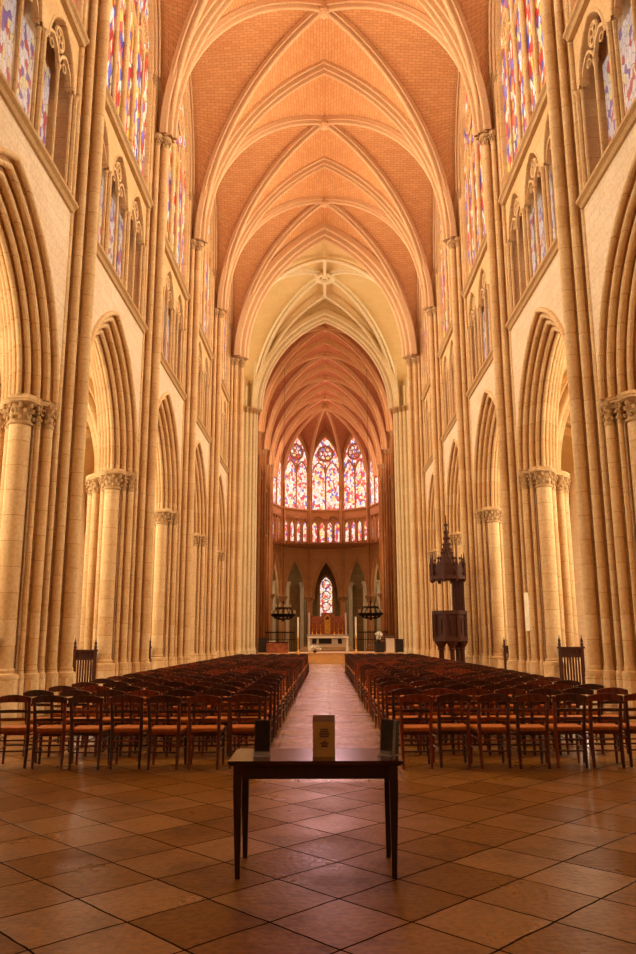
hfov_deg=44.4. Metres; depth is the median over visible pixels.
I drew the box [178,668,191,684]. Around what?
chair
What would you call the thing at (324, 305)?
trim
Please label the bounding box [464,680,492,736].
chair
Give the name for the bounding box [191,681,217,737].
chair
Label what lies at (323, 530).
arcade
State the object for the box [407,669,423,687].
chair
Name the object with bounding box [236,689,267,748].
chair
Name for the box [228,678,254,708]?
chair
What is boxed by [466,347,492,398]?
trim
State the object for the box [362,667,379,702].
chair
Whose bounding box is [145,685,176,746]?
chair
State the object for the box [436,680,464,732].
chair
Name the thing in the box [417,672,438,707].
chair
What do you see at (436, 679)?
chair
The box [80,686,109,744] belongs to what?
chair
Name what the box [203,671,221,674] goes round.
chair
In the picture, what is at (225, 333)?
window
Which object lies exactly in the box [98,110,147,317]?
arcade
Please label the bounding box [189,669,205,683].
chair
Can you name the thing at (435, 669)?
chair
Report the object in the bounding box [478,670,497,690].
chair
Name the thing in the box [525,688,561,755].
chair
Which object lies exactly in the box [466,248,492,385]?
arcade
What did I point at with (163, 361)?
trim
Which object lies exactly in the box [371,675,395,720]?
chair
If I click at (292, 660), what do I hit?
chair
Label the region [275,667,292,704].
chair
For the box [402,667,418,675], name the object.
chair
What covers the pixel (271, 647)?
desk
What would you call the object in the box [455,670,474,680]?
chair
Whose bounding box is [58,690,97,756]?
chair
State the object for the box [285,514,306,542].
arcade
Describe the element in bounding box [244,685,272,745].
chair
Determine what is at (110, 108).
trim
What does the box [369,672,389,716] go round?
chair
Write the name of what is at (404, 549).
pillar
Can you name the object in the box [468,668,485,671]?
chair
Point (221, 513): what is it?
arch
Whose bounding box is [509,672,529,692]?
chair
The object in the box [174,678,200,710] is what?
chair
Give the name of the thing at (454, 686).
chair
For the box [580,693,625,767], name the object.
chair
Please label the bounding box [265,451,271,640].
pillar
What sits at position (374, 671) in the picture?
chair
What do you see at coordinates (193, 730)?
chair
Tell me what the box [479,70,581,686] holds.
pillar
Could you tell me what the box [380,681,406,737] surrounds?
chair
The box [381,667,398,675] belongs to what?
chair
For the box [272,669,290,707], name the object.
chair
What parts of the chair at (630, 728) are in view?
post, seat, crest rail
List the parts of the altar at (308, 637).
leg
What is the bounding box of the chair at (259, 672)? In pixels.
[246,671,265,684]
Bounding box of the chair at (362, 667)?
[360,666,374,699]
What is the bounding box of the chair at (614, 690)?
[587,687,627,753]
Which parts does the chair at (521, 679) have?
crest rail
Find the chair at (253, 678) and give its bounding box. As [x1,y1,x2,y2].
[234,675,256,702]
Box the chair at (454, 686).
[446,684,475,743]
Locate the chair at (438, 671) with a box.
[432,670,450,673]
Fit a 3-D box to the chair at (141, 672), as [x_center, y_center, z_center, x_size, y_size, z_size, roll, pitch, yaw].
[-3.780,4.710,17.114,0.440,0.892,0.499,0,-12,-1]
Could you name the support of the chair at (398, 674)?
on the floor
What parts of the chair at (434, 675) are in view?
crest rail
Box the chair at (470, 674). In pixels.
[462,672,482,687]
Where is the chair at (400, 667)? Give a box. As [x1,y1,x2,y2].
[398,665,414,668]
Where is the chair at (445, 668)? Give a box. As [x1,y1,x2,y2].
[441,667,455,670]
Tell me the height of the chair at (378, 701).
0.892 m
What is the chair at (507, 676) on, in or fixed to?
on the floor
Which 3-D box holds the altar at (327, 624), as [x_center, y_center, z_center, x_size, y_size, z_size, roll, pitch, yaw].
[0.965,15.826,78.874,6.000,4.200,3.300,0,-12,1]
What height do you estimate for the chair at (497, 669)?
0.892 m
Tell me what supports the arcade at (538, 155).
attached to the wall at (600, 210)
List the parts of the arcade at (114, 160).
glass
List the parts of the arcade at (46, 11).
glass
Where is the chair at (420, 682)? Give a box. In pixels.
[407,680,435,736]
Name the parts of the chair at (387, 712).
post, seat, seat frame, crest rail, post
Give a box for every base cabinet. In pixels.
[258,638,267,652]
[375,642,384,651]
[395,639,403,651]
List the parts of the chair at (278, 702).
crest rail, post, leg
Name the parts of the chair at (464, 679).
crest rail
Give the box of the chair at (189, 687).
[180,685,209,744]
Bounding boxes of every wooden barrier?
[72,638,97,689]
[149,638,151,661]
[502,639,508,668]
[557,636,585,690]
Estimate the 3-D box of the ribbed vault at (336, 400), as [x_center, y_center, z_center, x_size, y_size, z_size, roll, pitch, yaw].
[0.802,-4.961,85.490,12.520,8.798,6.900,0,-12,1]
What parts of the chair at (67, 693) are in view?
post, crest rail, seat, seat frame, post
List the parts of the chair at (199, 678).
crest rail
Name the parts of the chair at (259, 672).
crest rail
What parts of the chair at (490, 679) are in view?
crest rail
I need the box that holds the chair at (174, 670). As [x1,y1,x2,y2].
[167,669,184,672]
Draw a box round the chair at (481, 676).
[470,674,494,707]
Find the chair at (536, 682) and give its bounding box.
[525,680,552,735]
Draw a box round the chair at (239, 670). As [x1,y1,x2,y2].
[230,669,247,688]
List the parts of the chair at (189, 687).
post, crest rail, seat, post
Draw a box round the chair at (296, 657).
[296,657,304,680]
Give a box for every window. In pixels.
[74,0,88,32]
[106,0,157,197]
[165,80,191,290]
[199,207,214,351]
[222,293,230,394]
[273,452,283,505]
[285,435,309,508]
[311,435,339,509]
[317,574,334,615]
[341,434,365,508]
[367,450,377,504]
[420,290,429,389]
[435,200,451,348]
[458,75,486,284]
[492,0,545,193]
[563,0,575,27]
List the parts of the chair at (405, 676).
crest rail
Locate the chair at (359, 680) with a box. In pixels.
[358,664,375,696]
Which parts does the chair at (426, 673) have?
crest rail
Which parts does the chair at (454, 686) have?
post, crest rail, post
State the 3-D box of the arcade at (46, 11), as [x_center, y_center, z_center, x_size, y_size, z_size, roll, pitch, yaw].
[-6.360,-9.547,16.192,0.748,4.410,6.950,0,-12,1]
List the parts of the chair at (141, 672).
crest rail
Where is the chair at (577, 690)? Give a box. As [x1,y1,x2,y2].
[560,687,593,753]
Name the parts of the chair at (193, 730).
post, leg, crest rail, seat frame, seat, post, leg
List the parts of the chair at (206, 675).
crest rail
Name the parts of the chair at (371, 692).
post, crest rail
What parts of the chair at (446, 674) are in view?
crest rail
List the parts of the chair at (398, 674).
crest rail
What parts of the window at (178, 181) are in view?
glass, frame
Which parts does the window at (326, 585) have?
glass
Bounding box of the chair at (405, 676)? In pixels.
[397,674,418,695]
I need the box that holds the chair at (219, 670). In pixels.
[209,669,226,672]
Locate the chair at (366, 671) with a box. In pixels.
[364,669,383,707]
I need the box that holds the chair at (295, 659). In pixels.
[289,659,301,685]
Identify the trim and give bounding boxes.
[0,69,78,213]
[60,0,89,47]
[96,239,147,333]
[105,84,153,208]
[160,351,186,400]
[165,233,189,300]
[196,414,211,443]
[199,319,213,359]
[220,454,229,473]
[221,376,230,401]
[253,302,396,389]
[273,503,283,548]
[285,507,308,550]
[311,509,340,550]
[322,404,327,408]
[342,507,366,550]
[368,502,378,548]
[421,375,430,400]
[423,452,432,471]
[437,319,452,358]
[440,412,456,441]
[461,230,486,297]
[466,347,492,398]
[498,79,547,205]
[505,235,557,330]
[563,0,589,42]
[576,97,635,208]
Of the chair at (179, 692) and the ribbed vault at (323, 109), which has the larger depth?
the ribbed vault at (323, 109)
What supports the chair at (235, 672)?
on the floor
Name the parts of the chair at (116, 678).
crest rail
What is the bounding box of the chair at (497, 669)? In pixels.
[491,668,507,671]
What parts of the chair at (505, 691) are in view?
post, seat, seat frame, crest rail, post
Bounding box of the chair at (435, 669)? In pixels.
[427,668,443,671]
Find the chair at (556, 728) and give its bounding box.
[543,693,588,767]
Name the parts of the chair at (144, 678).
crest rail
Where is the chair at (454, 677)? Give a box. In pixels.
[448,674,469,691]
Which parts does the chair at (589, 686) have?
post, seat, crest rail, post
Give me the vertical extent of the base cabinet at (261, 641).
0.980 m
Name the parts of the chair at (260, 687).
post, crest rail, seat, seat frame, post, leg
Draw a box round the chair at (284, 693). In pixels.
[264,673,286,717]
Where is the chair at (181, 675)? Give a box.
[170,673,189,688]
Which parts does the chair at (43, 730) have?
post, leg, crest rail, seat frame, seat, post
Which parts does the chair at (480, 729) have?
leg, post, seat, seat frame, crest rail, leg, post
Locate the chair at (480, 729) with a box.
[470,694,511,768]
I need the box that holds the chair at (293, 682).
[277,666,294,699]
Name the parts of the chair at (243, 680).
crest rail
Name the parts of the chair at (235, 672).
crest rail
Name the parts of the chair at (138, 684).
crest rail, seat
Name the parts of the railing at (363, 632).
frame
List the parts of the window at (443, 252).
frame, glass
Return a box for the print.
[319,729,328,746]
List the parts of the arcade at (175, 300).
glass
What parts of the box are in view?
lid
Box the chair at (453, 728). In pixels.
[433,693,470,767]
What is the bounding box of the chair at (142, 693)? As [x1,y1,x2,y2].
[128,690,165,756]
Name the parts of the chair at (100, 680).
crest rail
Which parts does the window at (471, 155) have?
frame, glass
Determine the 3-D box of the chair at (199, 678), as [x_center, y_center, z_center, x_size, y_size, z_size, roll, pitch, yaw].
[-2.343,4.259,14.972,0.440,0.892,0.499,-1,-12,3]
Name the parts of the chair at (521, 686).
post, crest rail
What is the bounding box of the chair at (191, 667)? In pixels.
[183,666,199,681]
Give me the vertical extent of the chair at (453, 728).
0.892 m
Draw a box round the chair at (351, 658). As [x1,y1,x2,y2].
[350,658,361,681]
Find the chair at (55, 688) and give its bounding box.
[48,685,84,743]
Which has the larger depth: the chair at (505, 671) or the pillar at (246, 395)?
the pillar at (246, 395)
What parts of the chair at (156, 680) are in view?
crest rail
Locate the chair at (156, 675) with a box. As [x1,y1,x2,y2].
[145,673,165,677]
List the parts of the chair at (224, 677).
crest rail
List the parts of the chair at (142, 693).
post, crest rail, seat frame, seat, post, leg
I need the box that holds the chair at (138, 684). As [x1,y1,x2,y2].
[131,682,161,716]
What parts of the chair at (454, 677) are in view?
crest rail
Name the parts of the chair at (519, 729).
post, seat, seat frame, crest rail, leg, post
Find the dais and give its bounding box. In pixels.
[258,651,395,662]
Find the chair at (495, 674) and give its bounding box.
[488,672,508,692]
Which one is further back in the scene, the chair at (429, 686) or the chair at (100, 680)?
the chair at (100, 680)
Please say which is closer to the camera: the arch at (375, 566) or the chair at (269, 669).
the chair at (269, 669)
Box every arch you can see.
[0,146,58,403]
[90,310,137,472]
[155,391,180,510]
[193,440,207,534]
[218,473,225,550]
[234,222,416,360]
[252,309,398,411]
[273,554,281,594]
[285,556,307,596]
[312,558,339,596]
[344,556,367,595]
[370,554,379,594]
[427,472,435,549]
[446,438,460,532]
[473,389,500,508]
[517,307,565,470]
[598,152,635,399]
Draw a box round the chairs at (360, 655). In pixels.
[226,653,424,677]
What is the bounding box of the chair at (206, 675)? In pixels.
[193,673,213,715]
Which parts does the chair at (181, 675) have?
crest rail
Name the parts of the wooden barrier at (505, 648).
post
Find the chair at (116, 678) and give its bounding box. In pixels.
[106,676,127,697]
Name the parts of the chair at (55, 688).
crest rail, seat, post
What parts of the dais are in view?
panel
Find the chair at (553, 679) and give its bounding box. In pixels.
[535,677,561,715]
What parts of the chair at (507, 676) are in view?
crest rail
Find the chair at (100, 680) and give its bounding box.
[91,678,114,704]
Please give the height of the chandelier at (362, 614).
23.750 m
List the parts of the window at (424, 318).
frame, glass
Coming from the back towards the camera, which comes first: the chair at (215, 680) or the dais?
the dais
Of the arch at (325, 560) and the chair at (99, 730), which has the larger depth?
the arch at (325, 560)
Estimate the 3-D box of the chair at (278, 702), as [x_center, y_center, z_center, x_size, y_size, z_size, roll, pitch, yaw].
[-0.885,4.036,13.928,0.440,0.892,0.499,0,-12,0]
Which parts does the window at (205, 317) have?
glass, frame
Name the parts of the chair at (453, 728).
leg, post, seat, seat frame, crest rail, leg, post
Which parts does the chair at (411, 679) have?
crest rail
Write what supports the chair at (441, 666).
on the floor
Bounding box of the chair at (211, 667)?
[201,666,216,678]
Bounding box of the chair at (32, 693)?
[22,690,60,756]
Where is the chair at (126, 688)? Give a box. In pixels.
[113,685,146,746]
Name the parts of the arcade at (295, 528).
glass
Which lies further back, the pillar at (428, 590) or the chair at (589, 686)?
the pillar at (428, 590)
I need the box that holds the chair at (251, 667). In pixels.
[240,666,256,681]
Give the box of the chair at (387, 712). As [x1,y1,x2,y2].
[384,684,412,743]
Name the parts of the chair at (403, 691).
post, seat, crest rail, seat frame, post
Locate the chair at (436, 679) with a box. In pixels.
[428,677,452,701]
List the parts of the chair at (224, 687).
post, crest rail, seat, post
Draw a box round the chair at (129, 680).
[119,678,145,704]
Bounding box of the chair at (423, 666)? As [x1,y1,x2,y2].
[417,665,432,668]
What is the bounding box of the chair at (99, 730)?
[68,695,110,769]
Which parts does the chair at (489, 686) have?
post, crest rail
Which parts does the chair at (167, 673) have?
crest rail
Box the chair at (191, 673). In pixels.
[179,671,197,675]
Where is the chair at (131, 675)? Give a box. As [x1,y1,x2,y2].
[123,673,143,677]
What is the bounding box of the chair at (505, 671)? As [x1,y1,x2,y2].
[500,670,518,672]
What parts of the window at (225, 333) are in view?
glass, frame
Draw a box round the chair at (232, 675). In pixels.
[218,673,238,692]
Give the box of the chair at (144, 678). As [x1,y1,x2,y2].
[133,676,154,698]
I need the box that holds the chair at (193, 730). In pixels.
[187,695,224,769]
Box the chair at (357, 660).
[353,660,366,687]
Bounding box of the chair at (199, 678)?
[183,675,204,709]
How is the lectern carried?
on the dais
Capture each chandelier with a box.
[271,368,295,620]
[358,369,382,619]
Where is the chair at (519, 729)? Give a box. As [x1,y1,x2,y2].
[510,694,550,768]
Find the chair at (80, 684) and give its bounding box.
[72,682,103,736]
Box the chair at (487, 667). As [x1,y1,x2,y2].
[480,666,495,683]
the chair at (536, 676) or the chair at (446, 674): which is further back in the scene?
the chair at (446, 674)
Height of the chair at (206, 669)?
0.892 m
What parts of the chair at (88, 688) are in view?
post, crest rail, post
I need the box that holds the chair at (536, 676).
[521,674,543,690]
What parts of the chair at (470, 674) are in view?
crest rail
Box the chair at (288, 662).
[284,662,298,692]
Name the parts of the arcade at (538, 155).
glass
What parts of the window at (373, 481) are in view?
frame, glass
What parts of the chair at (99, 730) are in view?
post, leg, crest rail, seat frame, seat, post, leg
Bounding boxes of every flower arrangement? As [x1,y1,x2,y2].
[309,645,320,652]
[375,631,382,641]
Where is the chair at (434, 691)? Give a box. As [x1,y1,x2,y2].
[422,688,454,754]
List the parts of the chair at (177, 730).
post, leg, crest rail, seat frame, seat, post, leg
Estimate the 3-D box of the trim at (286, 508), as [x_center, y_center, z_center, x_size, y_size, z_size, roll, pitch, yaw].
[-2.549,6.082,91.269,3.335,5.050,2.576,0,-12,1]
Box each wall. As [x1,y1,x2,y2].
[0,0,226,649]
[273,430,379,584]
[273,562,379,651]
[392,0,635,669]
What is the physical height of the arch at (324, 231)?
9.303 m
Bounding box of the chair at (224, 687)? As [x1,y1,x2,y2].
[209,685,242,744]
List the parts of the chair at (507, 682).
crest rail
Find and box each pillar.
[0,0,110,717]
[76,73,171,692]
[149,191,203,669]
[190,268,224,662]
[215,323,239,657]
[233,360,244,654]
[239,405,258,654]
[243,379,250,406]
[255,431,261,654]
[259,433,266,637]
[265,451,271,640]
[270,407,322,640]
[272,581,275,640]
[276,409,323,641]
[285,582,290,650]
[299,582,303,649]
[304,409,324,646]
[325,409,347,615]
[326,409,375,650]
[327,407,383,641]
[349,582,353,646]
[361,581,367,650]
[376,580,380,641]
[379,450,388,650]
[383,432,394,646]
[389,430,398,653]
[392,404,414,653]
[400,377,407,405]
[406,359,421,654]
[411,321,438,657]
[426,266,465,660]
[447,189,507,668]
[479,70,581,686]
[540,0,635,714]
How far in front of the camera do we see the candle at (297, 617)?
52.72 m
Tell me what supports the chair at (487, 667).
on the floor
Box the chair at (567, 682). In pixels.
[552,680,580,708]
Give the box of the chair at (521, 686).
[510,684,540,743]
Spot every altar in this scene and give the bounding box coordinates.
[299,613,357,651]
[307,636,348,652]
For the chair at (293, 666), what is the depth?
21.02 m
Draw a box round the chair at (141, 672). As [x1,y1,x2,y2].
[135,671,153,689]
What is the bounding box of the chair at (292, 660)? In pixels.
[288,660,300,687]
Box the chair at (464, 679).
[454,677,480,722]
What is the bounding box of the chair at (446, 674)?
[440,672,460,686]
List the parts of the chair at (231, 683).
crest rail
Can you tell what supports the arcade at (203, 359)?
attached to the wall at (54, 214)
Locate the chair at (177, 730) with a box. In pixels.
[146,695,187,769]
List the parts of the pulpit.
corner post, corner post, leg, tracery panel, corner post, leg, tracery panel, leg, panel, corner post, leg, tracery panel, corner post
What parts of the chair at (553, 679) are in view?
crest rail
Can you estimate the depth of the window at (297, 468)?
92.73 m
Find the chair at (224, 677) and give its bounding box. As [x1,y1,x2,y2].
[210,675,231,696]
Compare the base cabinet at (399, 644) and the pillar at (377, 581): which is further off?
the pillar at (377, 581)
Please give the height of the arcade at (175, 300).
4.410 m
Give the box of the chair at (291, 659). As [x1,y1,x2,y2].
[291,659,302,683]
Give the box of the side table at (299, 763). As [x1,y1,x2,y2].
[228,748,402,878]
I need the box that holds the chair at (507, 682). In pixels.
[493,680,523,723]
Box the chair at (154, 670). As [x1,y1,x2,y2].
[147,669,162,672]
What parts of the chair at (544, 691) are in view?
post, seat, seat frame, crest rail, post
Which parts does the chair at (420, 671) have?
crest rail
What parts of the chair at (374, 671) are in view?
leg, post, crest rail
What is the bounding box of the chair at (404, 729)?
[399,694,433,768]
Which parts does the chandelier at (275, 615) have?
crown, chain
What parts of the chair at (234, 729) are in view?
post, seat, seat frame, crest rail, post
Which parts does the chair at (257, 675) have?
crest rail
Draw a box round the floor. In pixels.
[0,663,635,953]
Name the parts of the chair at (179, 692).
post, crest rail, seat frame, seat, post, leg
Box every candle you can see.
[297,617,298,636]
[355,617,356,635]
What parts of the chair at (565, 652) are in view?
post, rail, post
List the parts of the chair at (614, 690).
post, seat, seat frame, crest rail, post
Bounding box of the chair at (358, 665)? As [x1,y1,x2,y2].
[357,663,371,678]
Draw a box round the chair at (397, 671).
[388,670,408,680]
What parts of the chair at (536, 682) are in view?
post, crest rail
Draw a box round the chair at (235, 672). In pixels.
[224,671,242,688]
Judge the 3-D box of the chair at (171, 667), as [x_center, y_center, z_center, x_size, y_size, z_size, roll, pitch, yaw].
[-3.746,5.351,20.201,0.440,0.892,0.499,0,-12,-3]
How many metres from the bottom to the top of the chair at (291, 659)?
0.892 m
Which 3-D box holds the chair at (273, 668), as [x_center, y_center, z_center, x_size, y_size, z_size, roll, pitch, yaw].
[-1.302,5.340,20.199,0.440,0.892,0.499,0,-12,-3]
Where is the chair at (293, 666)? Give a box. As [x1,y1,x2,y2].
[282,665,295,696]
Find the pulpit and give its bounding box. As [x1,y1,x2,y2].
[429,515,467,661]
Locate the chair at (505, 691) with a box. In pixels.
[490,688,526,754]
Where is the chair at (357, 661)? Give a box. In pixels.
[354,661,367,690]
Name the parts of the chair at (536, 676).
crest rail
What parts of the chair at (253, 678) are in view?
crest rail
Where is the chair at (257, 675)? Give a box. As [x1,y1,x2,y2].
[241,673,261,688]
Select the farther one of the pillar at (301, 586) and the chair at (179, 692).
the pillar at (301, 586)
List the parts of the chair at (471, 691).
leg, post, seat, seat frame, crest rail, post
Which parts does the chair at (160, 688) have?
crest rail, seat, post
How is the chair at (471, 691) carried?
on the floor
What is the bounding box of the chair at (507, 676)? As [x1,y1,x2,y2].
[497,674,519,697]
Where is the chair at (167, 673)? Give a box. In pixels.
[158,671,175,689]
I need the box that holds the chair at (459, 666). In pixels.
[454,665,469,680]
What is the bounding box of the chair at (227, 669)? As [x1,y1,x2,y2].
[214,668,231,675]
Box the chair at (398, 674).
[394,672,415,687]
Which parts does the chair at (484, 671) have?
crest rail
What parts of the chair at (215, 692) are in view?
post, crest rail, seat, seat frame, post, leg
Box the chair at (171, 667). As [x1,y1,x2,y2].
[165,666,180,668]
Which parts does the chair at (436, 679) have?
crest rail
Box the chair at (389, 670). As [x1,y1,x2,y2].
[386,669,404,681]
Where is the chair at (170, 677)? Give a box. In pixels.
[159,675,183,709]
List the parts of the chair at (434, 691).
leg, post, seat, seat frame, crest rail, post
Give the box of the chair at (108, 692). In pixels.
[94,689,132,756]
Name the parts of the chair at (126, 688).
post, crest rail, seat, post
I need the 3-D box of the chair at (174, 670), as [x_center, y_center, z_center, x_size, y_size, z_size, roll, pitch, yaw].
[-3.274,4.913,18.103,0.440,0.892,0.499,0,-12,-2]
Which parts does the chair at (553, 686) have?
crest rail, post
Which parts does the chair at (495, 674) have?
crest rail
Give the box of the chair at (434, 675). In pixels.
[423,674,445,708]
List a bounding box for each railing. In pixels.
[265,631,294,651]
[358,630,388,650]
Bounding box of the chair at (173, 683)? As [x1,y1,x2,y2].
[161,681,187,737]
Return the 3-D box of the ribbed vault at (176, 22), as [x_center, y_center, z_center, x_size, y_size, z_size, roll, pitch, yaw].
[0.200,-17.734,25.491,12.660,9.413,8.209,0,-12,1]
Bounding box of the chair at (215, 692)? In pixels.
[200,689,235,755]
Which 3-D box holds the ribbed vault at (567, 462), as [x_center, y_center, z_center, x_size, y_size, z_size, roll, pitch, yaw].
[10.357,-0.259,37.343,5.713,4.934,8.019,0,-12,1]
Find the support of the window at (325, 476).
in the wall at (318, 557)
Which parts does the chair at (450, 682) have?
crest rail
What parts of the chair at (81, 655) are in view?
post, rail, post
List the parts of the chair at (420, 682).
crest rail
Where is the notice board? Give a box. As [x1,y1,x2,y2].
[524,593,531,630]
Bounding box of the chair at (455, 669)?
[448,668,465,683]
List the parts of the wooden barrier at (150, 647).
post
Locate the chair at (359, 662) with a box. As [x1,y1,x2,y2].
[356,662,369,692]
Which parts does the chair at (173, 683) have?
crest rail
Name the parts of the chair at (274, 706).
crest rail, post, leg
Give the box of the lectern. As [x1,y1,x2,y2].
[385,636,394,651]
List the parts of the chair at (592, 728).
leg, post, seat, seat frame, crest rail, leg, post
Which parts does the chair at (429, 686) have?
post, crest rail, post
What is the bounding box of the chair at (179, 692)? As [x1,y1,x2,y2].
[165,689,200,756]
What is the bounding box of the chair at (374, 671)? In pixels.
[366,670,386,712]
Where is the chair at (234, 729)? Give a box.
[228,694,261,768]
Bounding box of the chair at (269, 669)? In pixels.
[256,667,271,675]
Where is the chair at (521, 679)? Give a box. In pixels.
[511,677,535,702]
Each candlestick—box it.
[295,617,300,652]
[353,617,358,652]
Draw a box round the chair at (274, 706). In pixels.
[250,681,276,737]
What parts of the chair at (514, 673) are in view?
crest rail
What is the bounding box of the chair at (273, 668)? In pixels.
[259,666,275,673]
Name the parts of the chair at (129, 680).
crest rail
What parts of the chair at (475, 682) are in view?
crest rail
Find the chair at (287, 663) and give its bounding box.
[283,663,297,695]
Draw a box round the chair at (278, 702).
[256,678,280,729]
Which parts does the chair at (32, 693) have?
post, crest rail, seat, seat frame, post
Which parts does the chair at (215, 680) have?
crest rail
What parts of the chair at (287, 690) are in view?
crest rail, post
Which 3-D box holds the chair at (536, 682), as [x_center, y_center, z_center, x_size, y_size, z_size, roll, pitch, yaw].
[3.627,3.813,12.939,0.440,0.892,0.499,0,-12,-3]
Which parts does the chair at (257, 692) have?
post, crest rail, seat, post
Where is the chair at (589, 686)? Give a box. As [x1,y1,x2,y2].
[569,684,605,744]
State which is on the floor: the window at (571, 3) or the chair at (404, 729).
the chair at (404, 729)
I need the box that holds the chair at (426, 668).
[422,667,438,670]
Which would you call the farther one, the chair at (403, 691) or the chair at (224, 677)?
the chair at (224, 677)
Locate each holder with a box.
[254,720,270,755]
[380,719,399,754]
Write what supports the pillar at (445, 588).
on the floor
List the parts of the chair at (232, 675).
crest rail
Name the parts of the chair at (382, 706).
leg, post, seat, crest rail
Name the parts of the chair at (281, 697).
crest rail, post, leg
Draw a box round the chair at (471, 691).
[457,688,490,754]
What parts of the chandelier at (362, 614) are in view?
chain, crown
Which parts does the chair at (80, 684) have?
crest rail, seat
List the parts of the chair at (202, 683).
crest rail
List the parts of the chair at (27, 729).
leg, crest rail, seat frame, seat, post, leg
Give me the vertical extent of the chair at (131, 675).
0.892 m
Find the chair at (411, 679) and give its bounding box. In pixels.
[403,677,427,703]
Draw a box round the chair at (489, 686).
[475,684,508,743]
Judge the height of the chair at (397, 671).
0.892 m
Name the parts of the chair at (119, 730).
post, leg, crest rail, seat, seat frame, post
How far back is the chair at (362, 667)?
19.94 m
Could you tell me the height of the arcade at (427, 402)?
4.410 m
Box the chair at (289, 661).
[285,661,299,689]
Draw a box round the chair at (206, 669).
[197,668,211,671]
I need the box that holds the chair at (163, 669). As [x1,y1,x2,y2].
[156,668,172,670]
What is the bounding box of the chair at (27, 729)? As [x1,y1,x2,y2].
[0,695,38,767]
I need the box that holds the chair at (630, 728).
[621,693,635,766]
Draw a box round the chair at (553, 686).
[538,684,572,742]
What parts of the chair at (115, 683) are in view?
crest rail, post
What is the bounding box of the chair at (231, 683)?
[219,681,249,737]
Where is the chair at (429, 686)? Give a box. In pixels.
[414,684,446,745]
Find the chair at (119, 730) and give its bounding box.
[109,695,147,768]
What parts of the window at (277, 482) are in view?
glass, frame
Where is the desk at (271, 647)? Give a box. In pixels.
[266,642,288,652]
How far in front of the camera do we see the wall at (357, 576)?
96.10 m
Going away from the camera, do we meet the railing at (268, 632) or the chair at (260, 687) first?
the chair at (260, 687)
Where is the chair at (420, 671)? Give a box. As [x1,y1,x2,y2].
[412,670,431,691]
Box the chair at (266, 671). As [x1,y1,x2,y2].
[251,669,268,678]
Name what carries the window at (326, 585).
in the wall at (357, 576)
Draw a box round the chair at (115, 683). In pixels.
[103,681,128,736]
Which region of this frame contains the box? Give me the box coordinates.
[313,715,334,756]
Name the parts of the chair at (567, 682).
seat, crest rail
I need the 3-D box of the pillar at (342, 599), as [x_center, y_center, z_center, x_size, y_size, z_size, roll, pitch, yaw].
[2.101,6.059,89.662,2.719,27.704,6.581,0,-12,1]
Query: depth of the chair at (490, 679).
13.88 m
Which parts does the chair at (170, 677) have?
crest rail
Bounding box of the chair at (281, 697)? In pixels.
[260,675,284,722]
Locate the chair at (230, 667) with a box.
[220,666,236,669]
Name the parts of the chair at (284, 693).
crest rail, post, leg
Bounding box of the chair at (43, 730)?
[30,695,74,768]
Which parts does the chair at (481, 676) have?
crest rail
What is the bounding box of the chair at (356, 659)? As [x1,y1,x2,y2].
[352,659,361,685]
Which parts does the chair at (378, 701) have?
leg, post, crest rail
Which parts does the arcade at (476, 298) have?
glass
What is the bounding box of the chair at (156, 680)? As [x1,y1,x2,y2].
[145,678,169,704]
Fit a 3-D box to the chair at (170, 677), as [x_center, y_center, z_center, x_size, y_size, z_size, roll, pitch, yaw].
[-2.826,4.273,15.030,0.440,0.892,0.499,0,-12,0]
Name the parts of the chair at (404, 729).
post, seat, seat frame, crest rail, leg, post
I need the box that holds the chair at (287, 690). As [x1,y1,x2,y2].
[269,671,289,712]
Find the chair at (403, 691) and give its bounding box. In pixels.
[388,688,421,754]
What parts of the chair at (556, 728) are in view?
leg, post, seat, seat frame, crest rail, leg, post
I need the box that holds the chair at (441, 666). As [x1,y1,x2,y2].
[435,665,450,677]
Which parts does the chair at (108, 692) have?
post, crest rail, seat frame, seat, post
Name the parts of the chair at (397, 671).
crest rail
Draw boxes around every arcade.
[0,0,79,192]
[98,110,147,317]
[161,254,185,387]
[197,335,210,432]
[220,388,227,464]
[273,512,281,543]
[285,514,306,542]
[312,517,338,542]
[344,516,366,542]
[370,510,378,542]
[424,386,432,462]
[441,333,455,430]
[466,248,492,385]
[505,103,555,315]
[573,0,635,187]
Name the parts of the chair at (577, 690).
post, seat, seat frame, crest rail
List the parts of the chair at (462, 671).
crest rail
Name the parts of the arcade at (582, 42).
glass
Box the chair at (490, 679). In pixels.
[483,677,506,725]
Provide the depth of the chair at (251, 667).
19.96 m
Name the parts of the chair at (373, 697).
leg, post, crest rail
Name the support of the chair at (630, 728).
on the floor
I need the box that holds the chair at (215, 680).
[200,678,227,714]
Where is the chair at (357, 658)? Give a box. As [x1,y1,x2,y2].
[351,658,363,683]
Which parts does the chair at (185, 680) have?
crest rail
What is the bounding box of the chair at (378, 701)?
[375,677,400,728]
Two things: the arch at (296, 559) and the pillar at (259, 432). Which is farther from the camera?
the arch at (296, 559)

